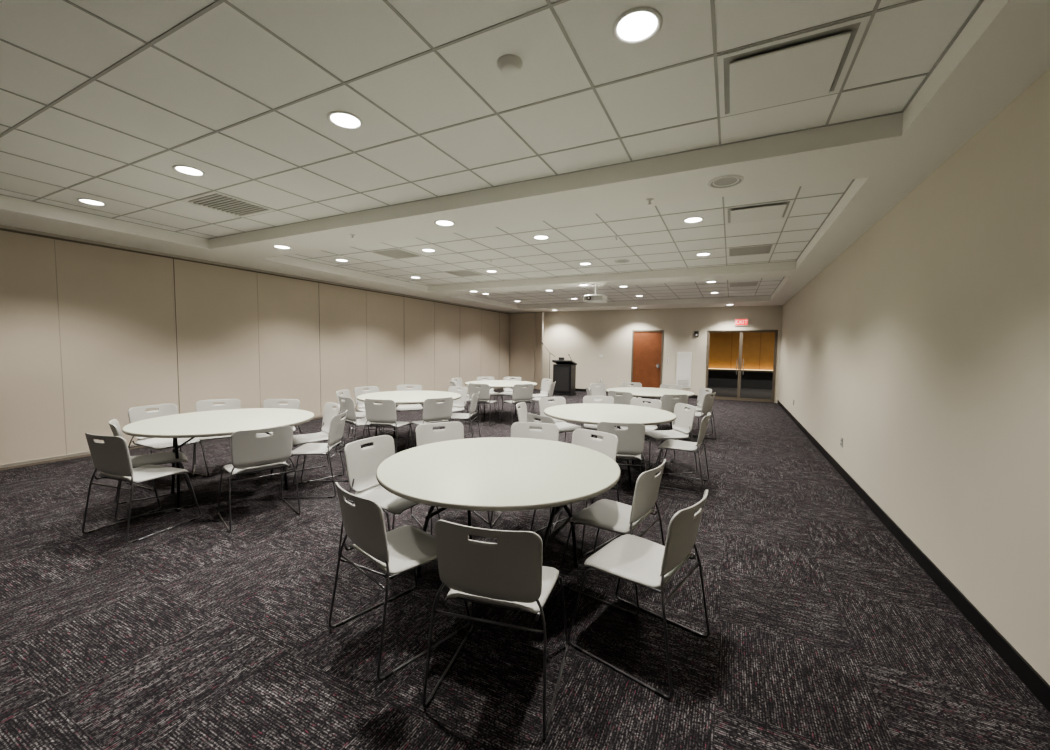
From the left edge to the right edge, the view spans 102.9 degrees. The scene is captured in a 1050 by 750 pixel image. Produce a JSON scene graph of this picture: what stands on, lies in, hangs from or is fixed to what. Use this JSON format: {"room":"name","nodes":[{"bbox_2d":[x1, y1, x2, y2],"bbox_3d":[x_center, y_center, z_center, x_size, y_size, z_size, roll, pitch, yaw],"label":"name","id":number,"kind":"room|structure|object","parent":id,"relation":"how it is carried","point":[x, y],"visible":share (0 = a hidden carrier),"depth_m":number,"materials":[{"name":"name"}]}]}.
{"room":"event hall","nodes":[
{"label":"event hall","id":0,"kind":"room"},
{"bbox_2d":[0,230,509,464],"bbox_3d":[-4.764,-0.724,8.796,0.150,3.400,18.820,3,4,26],"label":"wall","id":1,"kind":"structure","parent":0,"point":[118,322],"depth_m":6.86,"materials":[{"name":"beige fabric"}]},
{"bbox_2d":[0,388,501,470],"bbox_3d":[-4.743,0.947,8.798,0.020,0.065,18.670,3,4,26],"label":"baseboard","id":2,"kind":"structure","parent":1,"relation":"attached to","point":[82,454],"depth_m":5.59,"materials":[{"name":"brown"}]},
{"bbox_2d":[0,225,511,313],"bbox_3d":[-4.691,-2.003,8.603,0.050,0.060,18.670,3,4,26],"label":"trim","id":3,"kind":"structure","parent":1,"relation":"attached to","point":[2,227],"depth_m":6.92,"materials":[{"name":"silver metal"}]},
{"bbox_2d":[54,238,499,454],"bbox_3d":[-4.790,-0.528,8.586,0.004,2.905,17.167,3,4,26],"label":"trim","id":4,"kind":"structure","parent":1,"relation":"attached to","point":[54,238],"depth_m":6.83,"materials":[{"name":"beige"}]},
{"bbox_2d":[0,0,1049,312],"bbox_3d":[-0.470,-1.971,6.522,9.456,0.250,18.670,3,4,26],"label":"ceiling","id":5,"kind":"structure","parent":0,"point":[100,100],"depth_m":3.00,"materials":[{"name":"tile"}]},
{"bbox_2d":[77,198,106,205],"bbox_3d":[-4.844,-1.931,4.680,0.236,0.010,0.236,3,4,26],"label":"recessed light","id":6,"kind":"object","parent":5,"relation":"in","point":[83,200],"visible":1,"depth_m":4.68,"materials":[{"name":"white plastic"}]},
{"bbox_2d":[172,165,205,176],"bbox_3d":[-3.048,-1.851,3.798,0.236,0.010,0.236,3,4,26],"label":"recessed light","id":7,"kind":"object","parent":5,"relation":"in","point":[187,170],"visible":1,"depth_m":3.79,"materials":[{"name":"white plastic"}]},
{"bbox_2d":[181,191,275,217],"bbox_3d":[-3.333,-1.914,4.725,0.650,0.010,0.650,3,4,26],"label":"ceiling vent","id":8,"kind":"object","parent":5,"relation":"in","point":[213,200],"visible":1,"depth_m":4.69,"materials":[{"name":"white plastic"}]},
{"bbox_2d":[273,245,290,248],"bbox_3d":[-3.519,-1.851,6.063,0.236,0.010,0.236,3,4,26],"label":"recessed light","id":9,"kind":"object","parent":5,"relation":"in","point":[275,246],"visible":1,"depth_m":6.06,"materials":[{"name":"white plastic"}]},
{"bbox_2d":[335,259,348,261],"bbox_3d":[-3.364,-2.103,7.680,0.236,0.010,0.236,3,4,26],"label":"recessed light","id":10,"kind":"object","parent":5,"relation":"in","point":[339,260],"visible":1,"depth_m":7.70,"materials":[{"name":"white plastic"}]},
{"bbox_2d":[327,111,363,129],"bbox_3d":[-1.252,-1.771,2.917,0.236,0.010,0.236,3,4,26],"label":"recessed light","id":11,"kind":"object","parent":5,"relation":"in","point":[341,119],"visible":1,"depth_m":2.92,"materials":[{"name":"white plastic"}]},
{"bbox_2d":[370,248,424,259],"bbox_3d":[-2.165,-2.049,7.092,0.650,0.010,0.650,3,4,26],"label":"ceiling vent","id":12,"kind":"object","parent":5,"relation":"in","point":[397,253],"visible":1,"depth_m":7.05,"materials":[{"name":"white plastic"}]},
{"bbox_2d":[421,248,435,251],"bbox_3d":[-1.567,-2.023,6.799,0.236,0.010,0.236,3,4,26],"label":"recessed light","id":13,"kind":"object","parent":5,"relation":"in","point":[425,249],"visible":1,"depth_m":6.81,"materials":[{"name":"white plastic"}]},
{"bbox_2d":[434,220,454,225],"bbox_3d":[-0.918,-1.736,4.786,0.236,0.010,0.236,3,4,26],"label":"recessed light","id":14,"kind":"object","parent":5,"relation":"in","point":[437,222],"visible":1,"depth_m":4.78,"materials":[{"name":"white plastic"}]},
{"bbox_2d":[444,270,483,276],"bbox_3d":[-1.281,-2.152,8.883,0.650,0.010,0.650,3,4,26],"label":"ceiling vent","id":15,"kind":"object","parent":5,"relation":"in","point":[463,273],"visible":1,"depth_m":8.85,"materials":[{"name":"white plastic"}]},
{"bbox_2d":[497,54,522,76],"bbox_3d":[-0.083,-1.698,2.311,0.140,0.047,0.140,3,4,26],"label":"smoke detector","id":16,"kind":"object","parent":5,"relation":"attached to","point":[509,65],"visible":1,"depth_m":2.28,"materials":[{"name":"white plastic"}]},
{"bbox_2d":[533,235,549,239],"bbox_3d":[0.229,-1.943,5.917,0.236,0.010,0.236,3,4,26],"label":"recessed light","id":17,"kind":"object","parent":5,"relation":"in","point":[537,237],"visible":1,"depth_m":5.92,"materials":[{"name":"white plastic"}]},
{"bbox_2d":[579,262,591,264],"bbox_3d":[1.113,-2.046,7.708,0.236,0.010,0.236,3,4,26],"label":"recessed light","id":18,"kind":"object","parent":5,"relation":"in","point":[583,263],"visible":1,"depth_m":7.68,"materials":[{"name":"white plastic"}]},
{"bbox_2d":[584,284,606,302],"bbox_3d":[1.541,-1.792,9.154,0.440,0.390,0.398,3,4,26],"label":"ceiling projector","id":19,"kind":"object","parent":5,"relation":"hanging from","point":[593,298],"depth_m":9.04,"materials":[{"name":"white plastic"}]},
{"bbox_2d":[614,259,629,262],"bbox_3d":[1.720,-2.017,7.410,0.270,0.012,0.270,3,4,26],"label":"ceiling speaker","id":20,"kind":"object","parent":5,"relation":"attached to","point":[620,260],"depth_m":7.39},
{"bbox_2d":[612,6,661,44],"bbox_3d":[0.544,-1.691,2.035,0.236,0.010,0.236,3,4,26],"label":"recessed light","id":21,"kind":"object","parent":5,"relation":"in","point":[637,25],"visible":1,"depth_m":2.03,"materials":[{"name":"white plastic"}]},
{"bbox_2d":[646,198,653,204],"bbox_3d":[1.179,-1.638,3.958,0.070,0.045,0.070,3,4,26],"label":"sprinkler head","id":22,"kind":"object","parent":5,"relation":"attached to","point":[649,200],"visible":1,"depth_m":3.95},
{"bbox_2d":[683,217,703,222],"bbox_3d":[2.025,-1.863,5.035,0.236,0.010,0.236,3,4,26],"label":"recessed light","id":23,"kind":"object","parent":5,"relation":"in","point":[690,219],"visible":1,"depth_m":5.02,"materials":[{"name":"white plastic"}]},
{"bbox_2d":[696,253,710,255],"bbox_3d":[2.909,-1.966,6.826,0.236,0.010,0.236,3,4,26],"label":"recessed light","id":24,"kind":"object","parent":5,"relation":"in","point":[698,254],"visible":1,"depth_m":6.84,"materials":[{"name":"white plastic"}]},
{"bbox_2d":[708,175,743,187],"bbox_3d":[1.683,-1.619,3.509,0.270,0.012,0.270,3,4,26],"label":"ceiling speaker","id":25,"kind":"object","parent":5,"relation":"attached to","point":[725,181],"depth_m":3.50},
{"bbox_2d":[728,282,759,286],"bbox_3d":[5.144,-2.129,9.845,0.650,0.010,0.650,3,4,26],"label":"ceiling vent","id":26,"kind":"object","parent":5,"relation":"in","point":[743,284],"visible":1,"depth_m":9.81,"materials":[{"name":"white plastic"}]},
{"bbox_2d":[726,244,775,256],"bbox_3d":[3.509,-1.939,6.532,0.650,0.010,0.650,3,4,26],"label":"ceiling vent","id":27,"kind":"object","parent":5,"relation":"in","point":[760,249],"visible":1,"depth_m":6.50,"materials":[{"name":"white plastic"}]},
{"bbox_2d":[724,200,793,223],"bbox_3d":[2.625,-1.826,4.741,0.650,0.030,0.650,3,4,26],"label":"ceiling vent","id":28,"kind":"object","parent":5,"relation":"in","point":[779,209],"visible":1,"depth_m":4.66,"materials":[{"name":"white plastic"}]},
{"bbox_2d":[717,14,870,117],"bbox_3d":[1.457,-1.691,2.374,0.650,0.030,0.650,3,4,26],"label":"ceiling vent","id":29,"kind":"object","parent":5,"relation":"in","point":[814,63],"visible":1,"depth_m":2.28,"materials":[{"name":"white plastic"}]},
{"bbox_2d":[0,388,1049,749],"bbox_3d":[-0.534,1.220,6.681,9.856,0.100,18.970,3,4,26],"label":"floor","id":30,"kind":"structure","parent":0,"point":[826,632],"depth_m":2.37,"materials":[{"name":"carpet"}]},
{"bbox_2d":[82,433,200,542],"bbox_3d":[-3.338,0.894,3.644,0.564,0.864,0.593,2,4,17],"label":"chair","id":31,"kind":"object","parent":30,"relation":"on","point":[111,457],"visible":1,"depth_m":3.42,"materials":[{"name":"grey plastic"}]},
{"bbox_2d":[108,419,195,519],"bbox_3d":[-3.664,0.860,4.121,0.593,0.864,0.564,-3,5,-44],"label":"chair","id":32,"kind":"object","parent":30,"relation":"on","point":[163,457],"visible":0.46,"depth_m":4.09,"materials":[{"name":"grey plastic"}]},
{"bbox_2d":[125,404,208,489],"bbox_3d":[-4.190,0.803,4.892,0.593,0.864,0.564,2,4,23],"label":"chair","id":33,"kind":"object","parent":30,"relation":"on","point":[135,414],"visible":0.59,"depth_m":4.88,"materials":[{"name":"grey plastic"}]},
{"bbox_2d":[192,399,240,476],"bbox_3d":[-3.937,0.775,5.393,0.564,0.864,0.593,-2,4,-36],"label":"chair","id":34,"kind":"object","parent":30,"relation":"on","point":[203,405],"visible":0.27,"depth_m":5.51,"materials":[{"name":"grey plastic"}]},
{"bbox_2d":[122,408,313,511],"bbox_3d":[-3.203,0.872,4.538,1.656,0.797,1.656,-3,5,-44],"label":"folding table","id":35,"kind":"object","parent":30,"relation":"on","point":[192,425],"visible":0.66,"depth_m":4.30,"materials":[{"name":"plastic"}]},
{"bbox_2d":[217,426,300,531],"bbox_3d":[-2.503,0.888,3.920,0.564,0.864,0.593,-3,5,-45],"label":"chair","id":36,"kind":"object","parent":30,"relation":"on","point":[250,452],"visible":1,"depth_m":3.73,"materials":[{"name":"grey plastic"}]},
{"bbox_2d":[256,399,304,471],"bbox_3d":[-3.301,0.778,5.471,0.564,0.864,0.593,1,4,-2],"label":"chair","id":37,"kind":"object","parent":30,"relation":"on","point":[269,403],"visible":0.38,"depth_m":5.70,"materials":[{"name":"grey plastic"}]},
{"bbox_2d":[280,402,343,483],"bbox_3d":[-2.630,0.806,5.176,0.593,0.864,0.564,-3,5,-44],"label":"chair","id":38,"kind":"object","parent":30,"relation":"on","point":[329,411],"visible":0.62,"depth_m":5.25,"materials":[{"name":"grey plastic"}]},
{"bbox_2d":[278,410,347,498],"bbox_3d":[-2.297,0.845,4.632,0.593,0.864,0.564,0,4,-6],"label":"chair","id":39,"kind":"object","parent":30,"relation":"on","point":[336,429],"visible":0.95,"depth_m":4.51,"materials":[{"name":"grey plastic"}]},
{"bbox_2d":[336,389,380,446],"bbox_3d":[-2.773,0.691,6.942,0.593,0.864,0.564,1,4,0],"label":"chair","id":40,"kind":"object","parent":30,"relation":"on","point":[345,393],"visible":0.41,"depth_m":6.95,"materials":[{"name":"grey plastic"}]},
{"bbox_2d":[336,396,385,451],"bbox_3d":[-2.450,0.738,6.283,0.564,0.864,0.593,4,5,43],"label":"chair","id":41,"kind":"object","parent":30,"relation":"on","point":[348,405],"visible":0.7,"depth_m":6.05,"materials":[{"name":"grey plastic"}]},
{"bbox_2d":[352,386,396,438],"bbox_3d":[-2.696,0.658,7.474,0.593,0.864,0.564,4,5,40],"label":"chair","id":42,"kind":"object","parent":30,"relation":"on","point":[358,391],"visible":0.44,"depth_m":7.52,"materials":[{"name":"grey plastic"}]},
{"bbox_2d":[362,399,414,452],"bbox_3d":[-1.997,0.753,6.126,0.564,0.864,0.593,2,4,12],"label":"chair","id":43,"kind":"object","parent":30,"relation":"on","point":[384,414],"visible":0.97,"depth_m":5.88,"materials":[{"name":"grey plastic"}]},
{"bbox_2d":[338,435,440,578],"bbox_3d":[-1.022,0.951,3.227,0.593,0.864,0.564,3,4,28],"label":"chair","id":44,"kind":"object","parent":30,"relation":"on","point":[362,464],"visible":0.53,"depth_m":3.22,"materials":[{"name":"grey plastic"}]},
{"bbox_2d":[329,482,470,679],"bbox_3d":[-0.711,1.011,2.357,0.564,0.864,0.593,4,5,42],"label":"chair","id":45,"kind":"object","parent":30,"relation":"on","point":[400,550],"visible":0.93,"depth_m":2.18,"materials":[{"name":"grey plastic"}]},
{"bbox_2d":[357,390,460,437],"bbox_3d":[-1.894,0.737,6.938,1.656,0.797,1.656,1,4,11],"label":"folding table","id":46,"kind":"object","parent":30,"relation":"on","point":[416,396],"visible":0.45,"depth_m":6.82,"materials":[{"name":"plastic"}]},
{"bbox_2d":[395,385,422,429],"bbox_3d":[-2.176,0.639,7.886,0.564,0.864,0.593,0,4,-15],"label":"chair","id":47,"kind":"object","parent":30,"relation":"on","point":[401,407],"visible":0.52,"depth_m":8.03,"materials":[{"name":"grey plastic"}]},
{"bbox_2d":[406,397,452,449],"bbox_3d":[-1.414,0.749,6.318,0.564,0.864,0.593,-2,5,-40],"label":"chair","id":48,"kind":"object","parent":30,"relation":"on","point":[433,412],"visible":0.8,"depth_m":6.11,"materials":[{"name":"grey plastic"}]},
{"bbox_2d":[411,422,489,534],"bbox_3d":[-0.700,0.914,3.868,0.564,0.864,0.593,-2,4,-32],"label":"chair","id":49,"kind":"object","parent":30,"relation":"on","point":[425,434],"visible":0.27,"depth_m":4.05,"materials":[{"name":"grey plastic"}]},
{"bbox_2d":[448,386,470,434],"bbox_3d":[-1.390,0.663,7.665,0.564,0.864,0.593,3,4,34],"label":"chair","id":50,"kind":"object","parent":30,"relation":"on","point":[458,405],"visible":0.52,"depth_m":7.78,"materials":[{"name":"grey plastic"}]},
{"bbox_2d":[443,391,480,437],"bbox_3d":[-1.059,0.714,6.943,0.593,0.864,0.564,1,4,5],"label":"chair","id":51,"kind":"object","parent":30,"relation":"on","point":[474,399],"visible":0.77,"depth_m":6.80,"materials":[{"name":"grey plastic"}]},
{"bbox_2d":[450,381,479,421],"bbox_3d":[-1.355,0.565,9.215,0.593,0.864,0.564,-1,4,-23],"label":"chair","id":52,"kind":"object","parent":30,"relation":"on","point":[451,383],"visible":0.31,"depth_m":9.05,"materials":[{"name":"grey plastic"}]},
{"bbox_2d":[452,378,481,416],"bbox_3d":[-1.413,0.516,9.970,0.593,0.864,0.564,2,4,19],"label":"chair","id":53,"kind":"object","parent":30,"relation":"on","point":[458,382],"visible":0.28,"depth_m":10.13,"materials":[{"name":"grey plastic"}]},
{"bbox_2d":[466,383,500,425],"bbox_3d":[-0.878,0.594,8.855,0.564,0.864,0.593,2,4,20],"label":"chair","id":54,"kind":"object","parent":30,"relation":"on","point":[484,394],"visible":0.88,"depth_m":8.61,"materials":[{"name":"grey plastic"}]},
{"bbox_2d":[476,377,503,413],"bbox_3d":[-0.899,0.492,10.454,0.564,0.864,0.593,-1,4,-27],"label":"chair","id":55,"kind":"object","parent":30,"relation":"on","point":[492,393],"visible":0.45,"depth_m":10.60,"materials":[{"name":"grey plastic"}]},
{"bbox_2d":[423,520,567,738],"bbox_3d":[-0.106,1.041,2.015,0.564,0.864,0.593,2,4,15],"label":"chair","id":56,"kind":"object","parent":30,"relation":"on","point":[509,573],"visible":1,"depth_m":1.77,"materials":[{"name":"grey plastic"}]},
{"bbox_2d":[376,437,620,616],"bbox_3d":[-0.178,1.012,2.981,1.656,0.797,1.656,3,4,26],"label":"folding table","id":57,"kind":"object","parent":30,"relation":"on","point":[489,473],"visible":0.94,"depth_m":2.69,"materials":[{"name":"plastic"}]},
{"bbox_2d":[465,380,536,420],"bbox_3d":[-0.555,0.581,9.653,1.656,0.797,1.656,0,4,-19],"label":"folding table","id":58,"kind":"object","parent":30,"relation":"on","point":[492,383],"visible":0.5,"depth_m":9.57,"materials":[{"name":"plastic"}]},
{"bbox_2d":[495,377,520,412],"bbox_3d":[-0.391,0.495,10.507,0.564,0.864,0.593,2,4,15],"label":"chair","id":59,"kind":"object","parent":30,"relation":"on","point":[507,391],"visible":0.52,"depth_m":10.69,"materials":[{"name":"grey plastic"}]},
{"bbox_2d":[500,384,534,425],"bbox_3d":[-0.148,0.602,8.876,0.564,0.864,0.593,-1,4,-29],"label":"chair","id":60,"kind":"object","parent":30,"relation":"on","point":[520,394],"visible":0.93,"depth_m":8.65,"materials":[{"name":"grey plastic"}]},
{"bbox_2d":[509,313,535,388],"bbox_3d":[-0.102,-0.971,16.760,1.120,3.000,0.090,3,4,26],"label":"partition panel","id":61,"kind":"object","parent":30,"relation":"on","point":[522,326],"visible":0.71,"depth_m":16.70,"materials":[{"name":"beige fabric"}]},
{"bbox_2d":[490,422,561,533],"bbox_3d":[0.034,0.922,3.908,0.564,0.864,0.593,2,4,14],"label":"chair","id":62,"kind":"object","parent":30,"relation":"on","point":[518,429],"visible":0.23,"depth_m":4.13,"materials":[{"name":"grey plastic"}]},
{"bbox_2d":[516,402,559,440],"bbox_3d":[0.180,0.820,5.533,0.593,0.864,0.564,2,4,13],"label":"chair","id":63,"kind":"object","parent":30,"relation":"on","point":[522,411],"visible":0.27,"depth_m":5.66,"materials":[{"name":"grey plastic"}]},
{"bbox_2d":[534,312,543,389],"bbox_3d":[0.541,-0.912,16.216,0.060,2.970,0.625,-1,4,-24],"label":"panel","id":64,"kind":"object","parent":30,"relation":"on","point":[539,317],"visible":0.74,"depth_m":16.15,"materials":[{"name":"beige fabric"}]},
{"bbox_2d":[530,378,550,412],"bbox_3d":[0.301,0.529,10.121,0.593,0.864,0.564,-1,4,-23],"label":"chair","id":65,"kind":"object","parent":30,"relation":"on","point":[545,385],"visible":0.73,"depth_m":10.20,"materials":[{"name":"grey plastic"}]},
{"bbox_2d":[528,381,555,413],"bbox_3d":[0.384,0.576,9.402,0.593,0.864,0.564,2,4,14],"label":"chair","id":66,"kind":"object","parent":30,"relation":"on","point":[552,385],"visible":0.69,"depth_m":9.22,"materials":[{"name":"grey plastic"}]},
{"bbox_2d":[527,413,558,441],"bbox_3d":[0.351,0.866,4.848,0.593,0.864,0.564,-2,5,-38],"label":"chair","id":67,"kind":"object","parent":30,"relation":"on","point":[530,417],"visible":0.2,"depth_m":4.64,"materials":[{"name":"grey plastic"}]},
{"bbox_2d":[541,342,554,378],"bbox_3d":[0.835,-0.269,15.028,0.527,1.840,0.477,4,5,43],"label":"microphone stand","id":68,"kind":"object","parent":30,"relation":"on","point":[541,342],"visible":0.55,"depth_m":15.06,"materials":[{"name":"black metal"}]},
{"bbox_2d":[539,397,582,442],"bbox_3d":[0.530,0.785,6.157,0.564,0.864,0.593,-1,4,-31],"label":"chair","id":69,"kind":"object","parent":30,"relation":"on","point":[563,426],"visible":0.48,"depth_m":6.28,"materials":[{"name":"grey plastic"}]},
{"bbox_2d":[552,354,576,395],"bbox_3d":[1.378,-0.024,14.616,0.720,1.423,0.576,3,4,26],"label":"lectern","id":70,"kind":"object","parent":30,"relation":"on","point":[564,371],"visible":0.94,"depth_m":14.41,"materials":[{"name":"black laminate"}]},
{"bbox_2d":[530,429,620,556],"bbox_3d":[0.452,0.948,3.587,0.564,0.864,0.593,4,5,44],"label":"chair","id":71,"kind":"object","parent":30,"relation":"on","point":[608,446],"visible":0.24,"depth_m":3.70,"materials":[{"name":"grey plastic"}]},
{"bbox_2d":[584,386,590,427],"bbox_3d":[1.473,0.669,8.162,0.593,0.864,0.564,1,4,3],"label":"chair","id":72,"kind":"object","parent":30,"relation":"on","point":[587,388],"visible":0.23,"depth_m":8.01,"materials":[{"name":"grey plastic"}]},
{"bbox_2d":[590,383,605,399],"bbox_3d":[1.721,0.627,8.877,0.564,0.864,0.593,-2,5,-40],"label":"chair","id":73,"kind":"object","parent":30,"relation":"on","point":[600,390],"visible":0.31,"depth_m":9.07,"materials":[{"name":"grey plastic"}]},
{"bbox_2d":[581,396,618,458],"bbox_3d":[1.129,0.779,6.365,0.564,0.864,0.593,1,4,5],"label":"chair","id":74,"kind":"object","parent":30,"relation":"on","point":[586,399],"visible":0.33,"depth_m":6.59,"materials":[{"name":"grey plastic"}]},
{"bbox_2d":[544,403,675,486],"bbox_3d":[1.067,0.872,5.422,1.656,0.797,1.656,2,4,16],"label":"folding table","id":75,"kind":"object","parent":30,"relation":"on","point":[586,413],"visible":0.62,"depth_m":5.20,"materials":[{"name":"plastic"}]},
{"bbox_2d":[557,459,665,615],"bbox_3d":[0.623,0.996,2.867,0.593,0.864,0.564,3,5,36],"label":"chair","id":76,"kind":"object","parent":30,"relation":"on","point":[610,515],"visible":0.92,"depth_m":2.72,"materials":[{"name":"grey plastic"}]},
{"bbox_2d":[591,422,645,502],"bbox_3d":[1.012,0.895,4.521,0.564,0.864,0.593,1,4,9],"label":"chair","id":77,"kind":"object","parent":30,"relation":"on","point":[630,440],"visible":0.57,"depth_m":4.26,"materials":[{"name":"grey plastic"}]},
{"bbox_2d":[608,391,646,437],"bbox_3d":[1.836,0.710,7.592,0.564,0.864,0.593,4,5,42],"label":"chair","id":78,"kind":"object","parent":30,"relation":"on","point":[624,399],"visible":0.3,"depth_m":7.34,"materials":[{"name":"grey plastic"}]},
{"bbox_2d":[621,382,647,402],"bbox_3d":[2.392,0.618,9.151,0.564,0.864,0.593,0,4,-4],"label":"chair","id":79,"kind":"object","parent":30,"relation":"on","point":[624,384],"visible":0.17,"depth_m":9.39,"materials":[{"name":"grey plastic"}]},
{"bbox_2d":[568,490,709,698],"bbox_3d":[0.639,1.034,2.270,0.593,0.864,0.564,4,5,40],"label":"chair","id":80,"kind":"object","parent":30,"relation":"on","point":[640,561],"visible":1,"depth_m":2.14,"materials":[{"name":"grey plastic"}]},
{"bbox_2d":[618,398,662,465],"bbox_3d":[1.667,0.802,6.115,0.564,0.864,0.593,3,5,36],"label":"chair","id":81,"kind":"object","parent":30,"relation":"on","point":[657,404],"visible":0.4,"depth_m":6.21,"materials":[{"name":"grey plastic"}]},
{"bbox_2d":[606,387,694,429],"bbox_3d":[2.415,0.713,8.195,1.656,0.797,1.656,3,5,36],"label":"folding table","id":82,"kind":"object","parent":30,"relation":"on","point":[645,392],"visible":0.52,"depth_m":8.08,"materials":[{"name":"plastic"}]},
{"bbox_2d":[645,394,689,445],"bbox_3d":[2.476,0.738,7.281,0.564,0.864,0.593,0,4,-9],"label":"chair","id":83,"kind":"object","parent":30,"relation":"on","point":[668,402],"visible":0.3,"depth_m":7.01,"materials":[{"name":"grey plastic"}]},
{"bbox_2d":[638,403,697,474],"bbox_3d":[1.933,0.835,5.659,0.593,0.864,0.564,0,4,-11],"label":"chair","id":84,"kind":"object","parent":30,"relation":"on","point":[681,427],"visible":0.98,"depth_m":5.65,"materials":[{"name":"grey plastic"}]},
{"bbox_2d":[660,384,681,397],"bbox_3d":[2.985,0.645,8.845,0.564,0.864,0.593,4,5,40],"label":"chair","id":85,"kind":"object","parent":30,"relation":"on","point":[678,387],"visible":0.25,"depth_m":9.04,"materials":[{"name":"grey plastic"}]},
{"bbox_2d":[655,412,710,493],"bbox_3d":[1.887,0.875,5.016,0.593,0.864,0.564,3,4,30],"label":"chair","id":86,"kind":"object","parent":30,"relation":"on","point":[672,444],"visible":0.97,"depth_m":4.88,"materials":[{"name":"grey plastic"}]},
{"bbox_2d":[675,392,715,441],"bbox_3d":[3.067,0.731,7.526,0.593,0.864,0.564,4,5,44],"label":"chair","id":87,"kind":"object","parent":30,"relation":"on","point":[707,404],"visible":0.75,"depth_m":7.30,"materials":[{"name":"grey plastic"}]},
{"bbox_2d":[687,388,712,434],"bbox_3d":[3.290,0.691,8.198,0.593,0.864,0.564,0,4,-4],"label":"chair","id":88,"kind":"object","parent":30,"relation":"on","point":[702,391],"visible":0.43,"depth_m":8.29,"materials":[{"name":"grey plastic"}]},
{"bbox_2d":[512,305,782,402],"bbox_3d":[3.602,-1.015,15.075,9.606,3.400,0.150,3,4,26],"label":"wall","id":89,"kind":"structure","parent":0,"point":[585,336],"depth_m":14.93,"materials":[{"name":"beige paint"}]},
{"bbox_2d":[575,388,697,397],"bbox_3d":[2.672,0.594,15.536,7.320,0.105,0.012,3,4,26],"label":"baseboard","id":90,"kind":"structure","parent":89,"relation":"attached to","point":[576,389],"depth_m":15.73,"materials":[{"name":"black rubber"}]},
{"bbox_2d":[631,330,663,387],"bbox_3d":[4.290,-0.427,14.719,1.060,2.290,0.180,3,4,26],"label":"door","id":91,"kind":"structure","parent":89,"relation":"in","point":[647,345],"depth_m":14.68,"materials":[{"name":"brown wood"}]},
{"bbox_2d":[676,352,691,387],"bbox_3d":[5.370,-0.161,14.151,0.460,1.200,0.030,3,4,26],"label":"access panel","id":92,"kind":"object","parent":89,"relation":"attached to","point":[683,374],"visible":0.89,"depth_m":14.13,"materials":[{"name":"white plastic"}]},
{"bbox_2d":[705,330,777,402],"bbox_3d":[6.906,-0.301,13.440,1.990,2.270,0.171,3,4,26],"label":"door","id":93,"kind":"structure","parent":89,"relation":"in","point":[756,366],"depth_m":13.40,"materials":[{"name":"clear glass"}]},
{"bbox_2d":[735,319,747,325],"bbox_3d":[6.883,-1.681,13.302,0.380,0.220,0.058,3,4,26],"label":"exit sign","id":94,"kind":"object","parent":89,"relation":"attached to","point":[738,322],"visible":1,"depth_m":13.28,"materials":[{"name":"red plastic"}]},
{"bbox_2d":[778,68,1049,684],"bbox_3d":[3.852,-0.341,4.567,0.150,3.400,18.820,3,4,26],"label":"wall","id":95,"kind":"structure","parent":0,"point":[923,346],"depth_m":2.76,"materials":[{"name":"beige paint"}]},
{"bbox_2d":[777,400,1049,712],"bbox_3d":[3.725,1.304,4.640,0.012,0.105,18.670,3,4,26],"label":"baseboard","id":96,"kind":"structure","parent":95,"relation":"attached to","point":[1026,673],"depth_m":2.62,"materials":[{"name":"black rubber"}]}
]}

